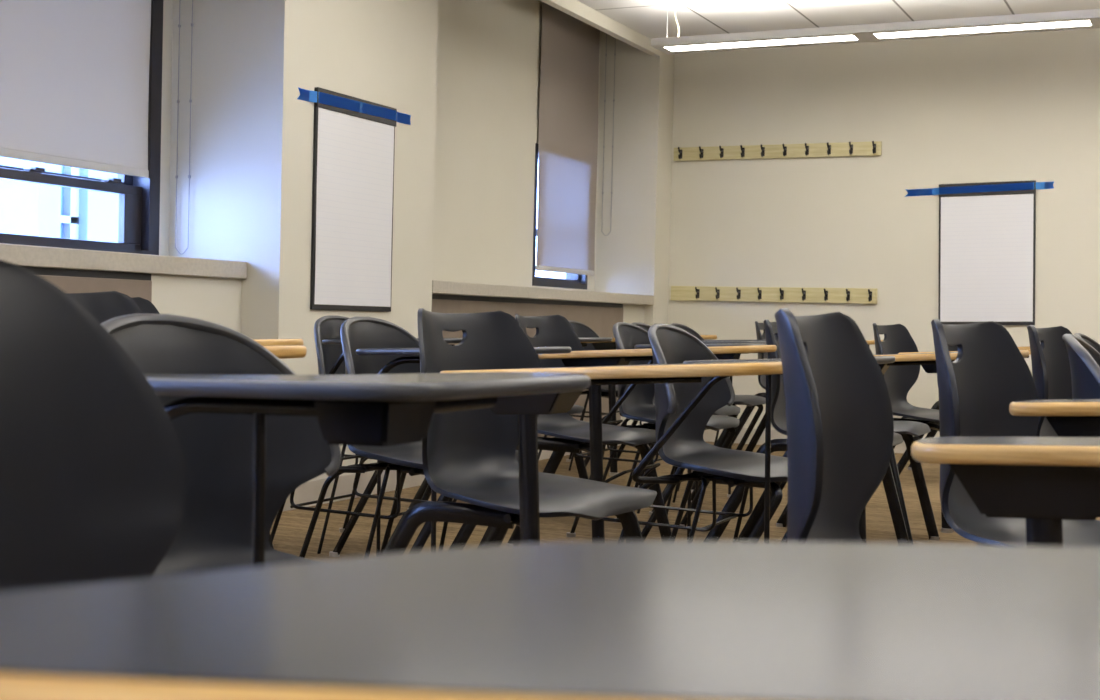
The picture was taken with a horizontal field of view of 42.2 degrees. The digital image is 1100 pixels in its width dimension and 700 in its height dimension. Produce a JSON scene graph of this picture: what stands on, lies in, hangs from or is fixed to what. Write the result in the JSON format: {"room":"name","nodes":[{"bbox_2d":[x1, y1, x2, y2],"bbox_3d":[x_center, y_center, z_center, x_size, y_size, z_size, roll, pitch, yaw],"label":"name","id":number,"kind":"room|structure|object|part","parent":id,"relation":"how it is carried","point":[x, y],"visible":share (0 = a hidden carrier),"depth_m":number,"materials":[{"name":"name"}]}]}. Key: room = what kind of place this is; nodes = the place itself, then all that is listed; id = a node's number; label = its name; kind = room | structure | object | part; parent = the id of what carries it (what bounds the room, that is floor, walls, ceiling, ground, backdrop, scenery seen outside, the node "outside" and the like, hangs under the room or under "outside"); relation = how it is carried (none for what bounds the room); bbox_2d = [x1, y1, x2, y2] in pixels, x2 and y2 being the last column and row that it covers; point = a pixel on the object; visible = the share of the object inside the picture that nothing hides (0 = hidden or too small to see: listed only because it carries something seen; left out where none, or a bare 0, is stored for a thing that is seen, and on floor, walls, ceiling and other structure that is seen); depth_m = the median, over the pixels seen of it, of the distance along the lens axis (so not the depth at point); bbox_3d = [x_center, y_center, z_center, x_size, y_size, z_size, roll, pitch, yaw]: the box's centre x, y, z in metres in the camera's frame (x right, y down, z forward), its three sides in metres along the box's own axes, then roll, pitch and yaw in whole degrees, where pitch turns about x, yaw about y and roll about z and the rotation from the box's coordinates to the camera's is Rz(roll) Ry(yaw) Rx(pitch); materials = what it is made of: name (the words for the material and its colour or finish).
{"room":"classroom","nodes":[
{"label":"classroom","id":0,"kind":"room"},
{"bbox_2d":[24,0,674,480],"bbox_3d":[-2.159,-0.844,4.289,0.810,3.000,12.360,2,1,25],"label":"wall","id":1,"kind":"structure","parent":0,"point":[466,73],"depth_m":6.49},
{"bbox_2d":[0,0,162,254],"bbox_3d":[-2.055,-1.110,5.021,0.144,1.495,1.880,2,1,25],"label":"window","id":2,"kind":"structure","parent":1,"relation":"in","point":[139,197],"depth_m":5.78,"materials":[{"name":"brown metal"}]},
{"bbox_3d":[-2.084,-1.221,5.033,0.035,1.175,1.754,2,1,25],"label":"sash","id":3,"kind":"part","parent":2,"relation":"part of","materials":[{"name":"brown metal"}]},
{"bbox_3d":[-2.055,-0.528,5.027,0.035,0.261,1.754,2,1,25],"label":"sash","id":4,"kind":"part","parent":2,"relation":"part of","materials":[{"name":"brown metal"}]},
{"bbox_2d":[0,0,193,254],"bbox_3d":[-1.945,-1.334,5.011,0.184,1.898,1.899,2,1,25],"label":"roller blind","id":5,"kind":"object","parent":2,"relation":"attached to","point":[74,74],"visible":1,"depth_m":5.43,"materials":[{"name":"grey"}]},
{"bbox_3d":[-1.495,-1.331,5.844,0.073,1.876,0.008,2,1,25],"label":"chain","id":6,"kind":"part","parent":5,"relation":"part of","materials":[{"name":"grey"}]},
{"bbox_2d":[20,266,150,280],"bbox_3d":[-1.804,-0.262,4.565,0.003,0.025,1.550,2,1,25],"label":"trim","id":7,"kind":"structure","parent":1,"relation":"attached to","point":[37,270],"depth_m":4.97,"materials":[{"name":"black"}]},
{"bbox_2d":[39,275,151,302],"bbox_3d":[-1.812,0.144,4.573,0.008,0.788,1.550,2,1,25],"label":"trim","id":8,"kind":"structure","parent":1,"relation":"attached to","point":[68,284],"depth_m":5.03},
{"bbox_2d":[0,243,246,278],"bbox_3d":[-1.880,-0.317,4.818,0.402,0.069,2.245,2,1,25],"label":"windowsill","id":9,"kind":"structure","parent":1,"relation":"attached to","point":[20,255],"depth_m":5.07,"materials":[{"name":"stone"}]},
{"bbox_2d":[310,87,396,311],"bbox_3d":[-0.841,-0.627,6.148,0.018,0.915,0.624,2,1,25],"label":"whiteboard","id":10,"kind":"object","parent":1,"relation":"attached to","point":[353,185],"visible":1,"depth_m":6.12,"materials":[{"name":"white"}]},
{"bbox_2d":[297,87,410,124],"bbox_3d":[-0.823,-1.047,6.153,0.019,0.061,0.899,2,1,25],"label":"tape","id":11,"kind":"object","parent":1,"relation":"attached to","point":[306,95],"visible":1,"depth_m":6.09,"materials":[{"name":"blue"}]},
{"bbox_2d":[283,444,620,510],"bbox_3d":[-0.712,0.585,6.739,0.196,0.105,6.698,2,1,25],"label":"baseboard","id":12,"kind":"structure","parent":1,"relation":"attached to","point":[309,491],"depth_m":6.15,"materials":[{"name":"beige"}]},
{"bbox_2d":[432,299,622,437],"bbox_3d":[-0.062,0.122,8.038,0.008,0.765,2.470,2,1,25],"label":"trim","id":13,"kind":"structure","parent":1,"relation":"attached to","point":[601,320],"depth_m":8.18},
{"bbox_2d":[432,294,622,307],"bbox_3d":[-0.055,-0.272,8.031,0.003,0.025,2.470,2,1,25],"label":"trim","id":14,"kind":"structure","parent":1,"relation":"attached to","point":[434,296],"depth_m":7.80,"materials":[{"name":"black"}]},
{"bbox_2d":[432,280,653,304],"bbox_3d":[-0.129,-0.323,8.222,0.435,0.063,2.960,2,1,25],"label":"trim","id":15,"kind":"structure","parent":1,"relation":"attached to","point":[438,287],"depth_m":7.80,"materials":[{"name":"stone"}]},
{"bbox_2d":[532,143,587,288],"bbox_3d":[0.017,-0.841,9.172,0.144,0.875,0.840,2,1,25],"label":"window","id":16,"kind":"structure","parent":1,"relation":"in","point":[575,281],"depth_m":8.95,"materials":[{"name":"brown metal"}]},
{"bbox_3d":[0.025,-0.596,9.171,0.035,0.316,0.770,2,1,25],"label":"sash","id":17,"kind":"part","parent":16,"relation":"part of","materials":[{"name":"brown metal"}]},
{"bbox_2d":[535,2,615,275],"bbox_3d":[0.154,-1.409,9.174,0.152,1.828,0.971,2,1,25],"label":"roller blind","id":18,"kind":"object","parent":16,"relation":"attached to","point":[569,77],"visible":0.88,"depth_m":9.14,"materials":[{"name":"grey"}]},
{"bbox_3d":[0.397,-1.537,9.591,0.073,1.536,0.008,2,1,25],"label":"chain","id":19,"kind":"part","parent":18,"relation":"part of","materials":[{"name":"grey"}]},
{"bbox_2d":[540,0,659,55],"bbox_3d":[0.085,-2.155,8.103,0.050,0.438,2.960,2,1,25],"label":"trim","id":20,"kind":"structure","parent":1,"relation":"attached to","point":[576,9],"depth_m":8.59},
{"bbox_2d":[270,441,1099,560],"bbox_3d":[1.694,0.836,2.507,9.800,0.100,12.760,2,1,25],"label":"floor","id":21,"kind":"structure","parent":0,"point":[293,525],"depth_m":5.63,"materials":[{"name":"wood"}]},
{"bbox_2d":[0,260,187,591],"bbox_3d":[-0.320,0.347,1.047,0.550,0.858,0.484,1,1,6],"label":"chair","id":22,"kind":"object","parent":21,"relation":"on","point":[94,469],"visible":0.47,"depth_m":1.20,"materials":[{"name":"black plastic"}]},
{"bbox_2d":[67,291,306,358],"bbox_3d":[-0.812,0.310,2.646,0.798,0.847,0.598,2,1,25],"label":"desk","id":23,"kind":"object","parent":21,"relation":"on","point":[103,306],"visible":0.02,"depth_m":2.87,"materials":[{"name":"black plastic"}]},
{"bbox_2d":[132,297,303,548],"bbox_3d":[-0.972,0.291,3.458,0.798,0.843,0.598,2,1,20],"label":"desk","id":24,"kind":"object","parent":21,"relation":"on","point":[146,306],"visible":0.02,"depth_m":3.36,"materials":[{"name":"beige wood"}]},
{"bbox_3d":[-0.803,0.486,3.653,0.293,0.444,0.030,1,1,2],"label":"leg","id":25,"kind":"part","parent":24,"relation":"part of","materials":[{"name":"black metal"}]},
{"bbox_2d":[101,313,589,576],"bbox_3d":[-0.311,0.362,1.679,0.734,0.801,0.588,2,1,25],"label":"desk","id":26,"kind":"object","parent":21,"relation":"on","point":[251,430],"visible":0.35,"depth_m":1.81,"materials":[{"name":"black plastic"}]},
{"bbox_3d":[-0.291,0.409,1.413,0.022,0.707,0.013,2,1,25],"label":"post","id":27,"kind":"part","parent":26,"relation":"part of","materials":[{"name":"black metal"}]},
{"bbox_2d":[270,315,461,556],"bbox_3d":[-0.562,0.288,4.825,0.734,0.801,0.588,2,1,26],"label":"desk","id":28,"kind":"object","parent":21,"relation":"on","point":[330,356],"visible":0.2,"depth_m":4.75,"materials":[{"name":"black plastic"}]},
{"bbox_3d":[-0.801,0.469,4.800,0.316,0.421,0.031,1,1,6],"label":"leg","id":29,"kind":"part","parent":28,"relation":"part of","materials":[{"name":"black metal"}]},
{"bbox_3d":[-0.722,0.472,4.764,0.102,0.419,0.085,1,1,-4],"label":"rod","id":30,"kind":"part","parent":28,"relation":"part of","materials":[{"name":"black metal"}]},
{"bbox_3d":[-0.642,0.466,5.126,0.031,0.421,0.316,0,2,-44],"label":"leg","id":31,"kind":"part","parent":28,"relation":"part of","materials":[{"name":"black metal"}]},
{"bbox_3d":[-0.593,0.474,4.708,0.228,0.434,0.120,2,1,26],"label":"leg","id":32,"kind":"part","parent":28,"relation":"part of","materials":[{"name":"black metal"}]},
{"bbox_3d":[-0.547,0.341,4.559,0.022,0.697,0.013,2,1,26],"label":"post","id":33,"kind":"part","parent":28,"relation":"part of","materials":[{"name":"black metal"}]},
{"bbox_3d":[-0.441,0.470,5.018,0.228,0.434,0.120,2,1,26],"label":"leg","id":34,"kind":"part","parent":28,"relation":"part of","materials":[{"name":"black metal"}]},
{"bbox_2d":[290,317,570,557],"bbox_3d":[-0.303,0.319,3.681,0.734,0.801,0.588,2,1,24],"label":"desk","id":35,"kind":"object","parent":21,"relation":"on","point":[370,345],"visible":0.45,"depth_m":3.69,"materials":[{"name":"black plastic"}]},
{"bbox_3d":[-0.541,0.500,3.648,0.316,0.421,0.031,1,1,4],"label":"leg","id":36,"kind":"part","parent":35,"relation":"part of","materials":[{"name":"black metal"}]},
{"bbox_3d":[-0.461,0.503,3.614,0.102,0.419,0.085,1,1,-6],"label":"rod","id":37,"kind":"part","parent":35,"relation":"part of","materials":[{"name":"black metal"}]},
{"bbox_3d":[-0.339,0.302,3.754,0.157,0.021,0.350,2,1,24],"label":"seat frame","id":38,"kind":"part","parent":35,"relation":"part of","materials":[{"name":"black metal"}]},
{"bbox_3d":[-0.393,0.497,3.979,0.316,0.421,0.031,3,2,44],"label":"leg","id":39,"kind":"part","parent":35,"relation":"part of","materials":[{"name":"black metal"}]},
{"bbox_3d":[-0.330,0.504,3.563,0.228,0.434,0.120,2,1,24],"label":"leg","id":40,"kind":"part","parent":35,"relation":"part of","materials":[{"name":"black metal"}]},
{"bbox_3d":[-0.279,0.372,3.416,0.022,0.697,0.013,2,1,24],"label":"post","id":41,"kind":"part","parent":35,"relation":"part of","materials":[{"name":"black metal"}]},
{"bbox_3d":[-0.315,0.499,3.942,0.085,0.419,0.102,0,2,-36],"label":"rod","id":42,"kind":"part","parent":35,"relation":"part of","materials":[{"name":"black metal"}]},
{"bbox_3d":[-0.189,0.501,3.878,0.228,0.434,0.120,2,1,24],"label":"leg","id":43,"kind":"part","parent":35,"relation":"part of","materials":[{"name":"black metal"}]},
{"bbox_2d":[408,337,612,508],"bbox_3d":[-0.131,0.268,5.826,0.798,0.826,0.598,2,1,25],"label":"desk","id":44,"kind":"object","parent":21,"relation":"on","point":[576,409],"visible":0.07,"depth_m":5.81,"materials":[{"name":"black plastic"}]},
{"bbox_3d":[-0.362,0.456,5.766,0.448,0.441,0.034,2,1,14],"label":"leg","id":45,"kind":"part","parent":44,"relation":"part of","materials":[{"name":"black metal"}]},
{"bbox_3d":[0.054,0.460,6.005,0.293,0.435,0.030,2,1,7],"label":"leg","id":46,"kind":"part","parent":44,"relation":"part of","materials":[{"name":"black metal"}]},
{"bbox_2d":[0,541,1099,699],"bbox_3d":[-0.084,0.383,0.532,1.166,0.826,0.504,1,1,1],"label":"desk","id":47,"kind":"object","parent":21,"relation":"on","point":[588,620],"visible":1,"depth_m":0.44,"materials":[{"name":"laminate"}]},
{"bbox_2d":[382,308,782,553],"bbox_3d":[0.041,0.336,2.865,1.019,0.826,0.598,2,1,29],"label":"desk","id":48,"kind":"object","parent":21,"relation":"on","point":[468,456],"visible":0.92,"depth_m":2.88,"materials":[{"name":"black plastic"}]},
{"bbox_3d":[-0.287,0.520,2.881,0.441,0.441,0.106,2,1,29],"label":"leg","id":49,"kind":"part","parent":48,"relation":"part of","materials":[{"name":"black metal"}]},
{"bbox_3d":[-0.095,0.518,3.225,0.448,0.441,0.034,2,2,40],"label":"leg","id":50,"kind":"part","parent":48,"relation":"part of","materials":[{"name":"black metal"}]},
{"bbox_3d":[-0.060,0.325,2.974,0.157,0.021,0.350,2,1,29],"label":"seat frame","id":51,"kind":"part","parent":48,"relation":"part of","materials":[{"name":"black metal"}]},
{"bbox_3d":[-0.036,0.405,2.636,0.073,0.677,0.024,2,1,29],"label":"post","id":52,"kind":"part","parent":48,"relation":"part of","materials":[{"name":"black metal"}]},
{"bbox_3d":[0.142,0.525,3.084,0.293,0.435,0.030,2,1,11],"label":"leg","id":53,"kind":"part","parent":48,"relation":"part of","materials":[{"name":"black metal"}]},
{"bbox_2d":[450,313,776,547],"bbox_3d":[0.201,0.304,4.500,1.019,0.826,0.598,2,1,25],"label":"desk","id":54,"kind":"object","parent":21,"relation":"on","point":[570,434],"visible":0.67,"depth_m":4.44,"materials":[{"name":"black plastic"}]},
{"bbox_3d":[-0.129,0.490,4.487,0.448,0.441,0.034,2,1,14],"label":"leg","id":55,"kind":"part","parent":54,"relation":"part of","materials":[{"name":"black metal"}]},
{"bbox_3d":[0.040,0.486,4.849,0.448,0.441,0.034,2,2,36],"label":"leg","id":56,"kind":"part","parent":54,"relation":"part of","materials":[{"name":"black metal"}]},
{"bbox_3d":[0.093,0.293,4.602,0.157,0.021,0.350,2,1,25],"label":"seat frame","id":57,"kind":"part","parent":54,"relation":"part of","materials":[{"name":"black metal"}]},
{"bbox_3d":[0.140,0.373,4.266,0.073,0.679,0.024,2,1,25],"label":"post","id":58,"kind":"part","parent":54,"relation":"part of","materials":[{"name":"black metal"}]},
{"bbox_3d":[0.286,0.493,4.725,0.293,0.435,0.030,2,1,7],"label":"leg","id":59,"kind":"part","parent":54,"relation":"part of","materials":[{"name":"black metal"}]},
{"bbox_2d":[538,321,716,475],"bbox_3d":[0.411,0.252,7.581,0.955,0.801,0.588,2,1,25],"label":"desk","id":60,"kind":"object","parent":21,"relation":"on","point":[582,330],"visible":0.28,"depth_m":7.50,"materials":[{"name":"black plastic"}]},
{"bbox_3d":[0.072,0.429,7.598,0.316,0.421,0.031,1,1,5],"label":"leg","id":61,"kind":"part","parent":60,"relation":"part of","materials":[{"name":"black metal"}]},
{"bbox_3d":[0.151,0.432,7.563,0.102,0.419,0.085,1,1,-5],"label":"rod","id":62,"kind":"part","parent":60,"relation":"part of","materials":[{"name":"black metal"}]},
{"bbox_3d":[0.282,0.434,7.509,0.228,0.434,0.120,2,1,25],"label":"leg","id":63,"kind":"part","parent":60,"relation":"part of","materials":[{"name":"black metal"}]},
{"bbox_3d":[0.323,0.310,7.365,0.073,0.679,0.024,2,1,25],"label":"post","id":64,"kind":"part","parent":60,"relation":"part of","materials":[{"name":"black metal"}]},
{"bbox_3d":[0.428,0.430,7.822,0.228,0.434,0.120,2,1,25],"label":"leg","id":65,"kind":"part","parent":60,"relation":"part of","materials":[{"name":"black metal"}]},
{"bbox_2d":[566,322,765,540],"bbox_3d":[0.471,0.303,5.258,0.734,0.801,0.588,2,1,25],"label":"desk","id":66,"kind":"object","parent":21,"relation":"on","point":[635,401],"visible":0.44,"depth_m":5.31,"materials":[{"name":"black plastic"}]},
{"bbox_3d":[0.234,0.484,5.237,0.300,0.421,0.119,2,1,25],"label":"leg","id":67,"kind":"part","parent":66,"relation":"part of","materials":[{"name":"black metal"}]},
{"bbox_3d":[0.386,0.481,5.558,0.031,0.421,0.316,0,2,-45],"label":"leg","id":68,"kind":"part","parent":66,"relation":"part of","materials":[{"name":"black metal"}]},
{"bbox_3d":[0.312,0.487,5.194,0.102,0.419,0.085,1,1,-5],"label":"rod","id":69,"kind":"part","parent":66,"relation":"part of","materials":[{"name":"black metal"}]},
{"bbox_3d":[0.436,0.286,5.332,0.157,0.021,0.350,2,1,25],"label":"seat frame","id":70,"kind":"part","parent":66,"relation":"part of","materials":[{"name":"black metal"}]},
{"bbox_3d":[0.442,0.489,5.140,0.228,0.434,0.120,2,1,25],"label":"leg","id":71,"kind":"part","parent":66,"relation":"part of","materials":[{"name":"black metal"}]},
{"bbox_3d":[0.464,0.484,5.519,0.085,0.419,0.102,0,2,-35],"label":"rod","id":72,"kind":"part","parent":66,"relation":"part of","materials":[{"name":"black metal"}]},
{"bbox_3d":[0.490,0.356,4.992,0.022,0.697,0.013,2,1,25],"label":"post","id":73,"kind":"part","parent":66,"relation":"part of","materials":[{"name":"black metal"}]},
{"bbox_3d":[0.588,0.485,5.453,0.228,0.434,0.120,2,1,25],"label":"leg","id":74,"kind":"part","parent":66,"relation":"part of","materials":[{"name":"black metal"}]},
{"bbox_2d":[602,322,765,520],"bbox_3d":[0.575,0.289,6.008,0.734,0.801,0.588,2,1,25],"label":"desk","id":75,"kind":"object","parent":21,"relation":"on","point":[732,411],"visible":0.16,"depth_m":5.98,"materials":[{"name":"black plastic"}]},
{"bbox_3d":[0.336,0.471,5.979,0.316,0.421,0.031,1,1,5],"label":"leg","id":76,"kind":"part","parent":75,"relation":"part of","materials":[{"name":"black metal"}]},
{"bbox_3d":[0.568,0.470,6.269,0.085,0.419,0.102,0,2,-35],"label":"rod","id":77,"kind":"part","parent":75,"relation":"part of","materials":[{"name":"black metal"}]},
{"bbox_3d":[0.595,0.342,5.742,0.022,0.697,0.013,2,1,25],"label":"post","id":78,"kind":"part","parent":75,"relation":"part of","materials":[{"name":"black metal"}]},
{"bbox_3d":[0.693,0.472,6.203,0.228,0.434,0.120,2,1,25],"label":"leg","id":79,"kind":"part","parent":75,"relation":"part of","materials":[{"name":"black metal"}]},
{"bbox_2d":[634,323,766,496],"bbox_3d":[0.812,0.277,6.828,0.734,0.801,0.588,2,1,25],"label":"desk","id":80,"kind":"object","parent":21,"relation":"on","point":[749,400],"visible":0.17,"depth_m":6.86,"materials":[{"name":"black plastic"}]},
{"bbox_3d":[0.573,0.459,6.798,0.316,0.421,0.031,1,1,5],"label":"leg","id":81,"kind":"part","parent":80,"relation":"part of","materials":[{"name":"black metal"}]},
{"bbox_3d":[0.784,0.463,6.710,0.228,0.434,0.120,2,1,25],"label":"leg","id":82,"kind":"part","parent":80,"relation":"part of","materials":[{"name":"black metal"}]},
{"bbox_3d":[0.805,0.458,7.088,0.085,0.419,0.102,0,2,-35],"label":"rod","id":83,"kind":"part","parent":80,"relation":"part of","materials":[{"name":"black metal"}]},
{"bbox_3d":[0.832,0.330,6.562,0.022,0.697,0.013,2,1,25],"label":"post","id":84,"kind":"part","parent":80,"relation":"part of","materials":[{"name":"black metal"}]},
{"bbox_3d":[0.930,0.460,7.023,0.228,0.434,0.120,2,1,25],"label":"leg","id":85,"kind":"part","parent":80,"relation":"part of","materials":[{"name":"black metal"}]},
{"bbox_2d":[599,324,894,541],"bbox_3d":[0.489,0.340,3.599,0.734,0.801,0.588,2,1,25],"label":"desk","id":86,"kind":"object","parent":21,"relation":"on","point":[684,411],"visible":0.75,"depth_m":3.59,"materials":[{"name":"black plastic"}]},
{"bbox_3d":[0.252,0.521,3.578,0.300,0.421,0.119,2,1,25],"label":"leg","id":87,"kind":"part","parent":86,"relation":"part of","materials":[{"name":"black metal"}]},
{"bbox_3d":[0.403,0.517,3.898,0.031,0.421,0.316,0,2,-45],"label":"leg","id":88,"kind":"part","parent":86,"relation":"part of","materials":[{"name":"black metal"}]},
{"bbox_3d":[0.329,0.523,3.534,0.102,0.419,0.085,1,1,-5],"label":"rod","id":89,"kind":"part","parent":86,"relation":"part of","materials":[{"name":"black metal"}]},
{"bbox_3d":[0.454,0.322,3.672,0.157,0.021,0.350,2,1,25],"label":"seat frame","id":90,"kind":"part","parent":86,"relation":"part of","materials":[{"name":"black metal"}]},
{"bbox_3d":[0.481,0.520,3.859,0.085,0.419,0.102,0,2,-35],"label":"rod","id":91,"kind":"part","parent":86,"relation":"part of","materials":[{"name":"black metal"}]},
{"bbox_3d":[0.460,0.525,3.481,0.228,0.434,0.120,2,1,25],"label":"leg","id":92,"kind":"part","parent":86,"relation":"part of","materials":[{"name":"black metal"}]},
{"bbox_3d":[0.508,0.395,3.333,0.022,0.691,0.013,2,1,25],"label":"post","id":93,"kind":"part","parent":86,"relation":"part of","materials":[{"name":"black metal"}]},
{"bbox_3d":[0.606,0.522,3.794,0.228,0.434,0.120,2,1,25],"label":"leg","id":94,"kind":"part","parent":86,"relation":"part of","materials":[{"name":"black metal"}]},
{"bbox_2d":[728,321,882,451],"bbox_3d":[1.433,0.264,7.741,1.019,0.826,0.598,2,1,27],"label":"desk","id":95,"kind":"object","parent":21,"relation":"on","point":[748,410],"visible":0.19,"depth_m":7.76,"materials":[{"name":"black plastic"}]},
{"bbox_3d":[1.102,0.449,7.739,0.448,0.441,0.034,2,1,16],"label":"leg","id":96,"kind":"part","parent":95,"relation":"part of","materials":[{"name":"black metal"}]},
{"bbox_3d":[1.284,0.445,8.096,0.448,0.441,0.034,2,2,38],"label":"leg","id":97,"kind":"part","parent":95,"relation":"part of","materials":[{"name":"black metal"}]},
{"bbox_2d":[776,421,939,542],"bbox_3d":[1.095,0.308,5.293,0.636,0.826,0.504,2,1,25],"label":"chair","id":98,"kind":"object","parent":21,"relation":"on","point":[907,430],"visible":0.22,"depth_m":5.38,"materials":[{"name":"black plastic"}]},
{"bbox_3d":[1.087,0.496,5.519,0.448,0.441,0.034,2,2,36],"label":"leg","id":99,"kind":"part","parent":98,"relation":"part of","materials":[{"name":"black metal"}]},
{"bbox_3d":[0.917,0.500,5.157,0.448,0.441,0.034,2,1,14],"label":"leg","id":100,"kind":"part","parent":98,"relation":"part of","materials":[{"name":"black metal"}]},
{"bbox_3d":[1.171,0.507,5.048,0.293,0.435,0.030,3,2,43],"label":"leg","id":101,"kind":"part","parent":98,"relation":"part of","materials":[{"name":"black metal"}]},
{"bbox_3d":[1.333,0.503,5.395,0.293,0.435,0.030,2,1,7],"label":"leg","id":102,"kind":"part","parent":98,"relation":"part of","materials":[{"name":"black metal"}]},
{"bbox_2d":[704,319,1028,542],"bbox_3d":[1.018,0.321,4.650,1.019,0.826,0.598,2,1,25],"label":"desk","id":103,"kind":"object","parent":21,"relation":"on","point":[778,408],"visible":0.27,"depth_m":4.66,"materials":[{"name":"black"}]},
{"bbox_3d":[0.690,0.506,4.644,0.441,0.441,0.106,2,1,25],"label":"leg","id":104,"kind":"part","parent":103,"relation":"part of","materials":[{"name":"black metal"}]},
{"bbox_3d":[0.857,0.502,5.000,0.448,0.441,0.034,2,2,36],"label":"leg","id":105,"kind":"part","parent":103,"relation":"part of","materials":[{"name":"black metal"}]},
{"bbox_3d":[0.957,0.389,4.416,0.073,0.679,0.024,2,1,25],"label":"post","id":106,"kind":"part","parent":103,"relation":"part of","materials":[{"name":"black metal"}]},
{"bbox_3d":[1.103,0.509,4.875,0.293,0.435,0.030,2,1,7],"label":"leg","id":107,"kind":"part","parent":103,"relation":"part of","materials":[{"name":"black metal"}]},
{"bbox_2d":[774,308,1099,545],"bbox_3d":[0.623,0.370,1.800,1.054,0.831,0.598,2,1,24],"label":"desk","id":108,"kind":"object","parent":21,"relation":"on","point":[840,424],"visible":0.4,"depth_m":1.77,"materials":[{"name":"black plastic"}]},
{"bbox_3d":[0.552,0.456,1.572,0.073,0.649,0.024,2,1,24],"label":"post","id":109,"kind":"part","parent":108,"relation":"part of","materials":[{"name":"black metal"}]},
{"bbox_2d":[873,323,1030,532],"bbox_3d":[1.642,0.310,5.823,1.019,0.826,0.598,2,1,32],"label":"desk","id":110,"kind":"object","parent":21,"relation":"on","point":[899,379],"visible":0.44,"depth_m":6.08,"materials":[{"name":"black plastic"}]},
{"bbox_3d":[1.312,0.494,5.850,0.448,0.441,0.034,2,1,21],"label":"leg","id":111,"kind":"part","parent":110,"relation":"part of","materials":[{"name":"black metal"}]},
{"bbox_3d":[1.547,0.299,5.938,0.157,0.021,0.350,2,1,32],"label":"seat frame","id":112,"kind":"part","parent":110,"relation":"part of","materials":[{"name":"black metal"}]},
{"bbox_3d":[1.553,0.378,5.598,0.073,0.679,0.024,2,1,32],"label":"post","id":113,"kind":"part","parent":110,"relation":"part of","materials":[{"name":"black metal"}]},
{"bbox_2d":[897,345,1029,474],"bbox_3d":[2.368,0.290,7.549,1.019,0.826,0.598,2,1,25],"label":"desk","id":114,"kind":"object","parent":21,"relation":"on","point":[904,459],"visible":0.02,"depth_m":7.57,"materials":[{"name":"black plastic"}]},
{"bbox_3d":[2.040,0.475,7.543,0.441,0.441,0.106,2,1,25],"label":"leg","id":115,"kind":"part","parent":114,"relation":"part of","materials":[{"name":"black metal"}]},
{"bbox_3d":[2.207,0.471,7.899,0.448,0.441,0.034,2,2,36],"label":"leg","id":116,"kind":"part","parent":114,"relation":"part of","materials":[{"name":"black metal"}]},
{"bbox_2d":[931,319,1099,546],"bbox_3d":[0.973,0.368,2.381,1.039,0.826,0.598,2,1,34],"label":"desk","id":117,"kind":"object","parent":21,"relation":"on","point":[989,389],"visible":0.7,"depth_m":2.60,"materials":[{"name":"black plastic"}]},
{"bbox_2d":[977,325,1072,544],"bbox_3d":[1.660,0.351,3.957,1.019,0.826,0.598,2,1,34],"label":"desk","id":118,"kind":"object","parent":21,"relation":"on","point":[1051,371],"visible":0.32,"depth_m":4.22,"materials":[{"name":"black plastic"}]},
{"bbox_2d":[1062,334,1099,398],"bbox_3d":[1.445,0.378,2.877,1.005,0.801,0.588,2,1,24],"label":"desk","id":119,"kind":"object","parent":21,"relation":"on","point":[1084,359],"visible":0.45,"depth_m":2.93,"materials":[{"name":"black plastic"}]},
{"bbox_2d":[1074,333,1099,352],"bbox_3d":[2.037,0.350,4.821,0.734,0.801,0.588,2,1,28],"label":"desk","id":120,"kind":"object","parent":21,"relation":"on","point":[1093,343],"visible":0.16,"depth_m":5.06,"materials":[{"name":"black plastic"}]},
{"bbox_2d":[536,28,1099,437],"bbox_3d":[4.388,-0.773,8.163,9.800,3.000,0.200,2,1,25],"label":"wall","id":121,"kind":"structure","parent":0,"point":[1014,106],"depth_m":9.12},
{"bbox_2d":[671,286,877,303],"bbox_3d":[1.449,-0.366,9.387,1.401,0.099,0.077,2,1,25],"label":"coat rack","id":122,"kind":"object","parent":121,"relation":"attached to","point":[678,293],"visible":1,"depth_m":9.39,"materials":[{"name":"beige"}]},
{"bbox_2d":[674,141,881,160],"bbox_3d":[1.469,-1.309,9.368,1.405,0.090,0.077,2,1,25],"label":"coat rack","id":123,"kind":"object","parent":121,"relation":"attached to","point":[874,148],"visible":1,"depth_m":9.37,"materials":[{"name":"beige"}]},
{"bbox_2d":[703,428,923,452],"bbox_3d":[4.676,0.687,7.927,8.590,0.105,0.012,2,1,25],"label":"baseboard","id":124,"kind":"structure","parent":121,"relation":"attached to","point":[709,435],"depth_m":9.47,"materials":[{"name":"beige"}]},
{"bbox_2d":[905,181,1053,196],"bbox_3d":[2.656,-1.000,8.847,0.901,0.059,0.019,0,1,25],"label":"tape","id":125,"kind":"object","parent":121,"relation":"attached to","point":[1030,185],"visible":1,"depth_m":8.83,"materials":[{"name":"blue"}]},
{"bbox_2d":[938,180,1035,324],"bbox_3d":[2.706,-0.596,8.829,0.580,0.885,0.018,0,1,25],"label":"whiteboard","id":126,"kind":"object","parent":121,"relation":"attached to","point":[987,240],"visible":0.98,"depth_m":8.82,"materials":[{"name":"white"}]},
{"bbox_2d":[577,0,1099,38],"bbox_3d":[1.763,-2.082,2.444,9.800,0.460,12.760,2,1,25],"label":"ceiling","id":127,"kind":"structure","parent":0,"point":[648,18],"depth_m":8.35,"materials":[{"name":"tile"}]},
{"bbox_2d":[651,0,1099,53],"bbox_3d":[3.866,-1.754,6.669,7.143,0.281,0.270,2,1,25],"label":"pendant light","id":128,"kind":"object","parent":127,"relation":"hanging from","point":[1076,19],"visible":1,"depth_m":7.59,"materials":[{"name":"grey"}]},
{"label":"outside","id":129,"kind":"structure","parent":0,"visible":0},
{"bbox_2d":[0,157,118,242],"bbox_3d":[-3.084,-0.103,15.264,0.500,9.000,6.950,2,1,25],"label":"window pane","id":130,"kind":"structure","parent":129,"point":[26,208],"depth_m":12.17,"materials":[{"name":"grey"}]},
{"bbox_3d":[-4.296,-1.371,12.434,0.020,1.000,0.320,2,1,25],"label":"pane","id":131,"kind":"part","parent":130,"relation":"part of","materials":[{"name":"blue"}]}
]}

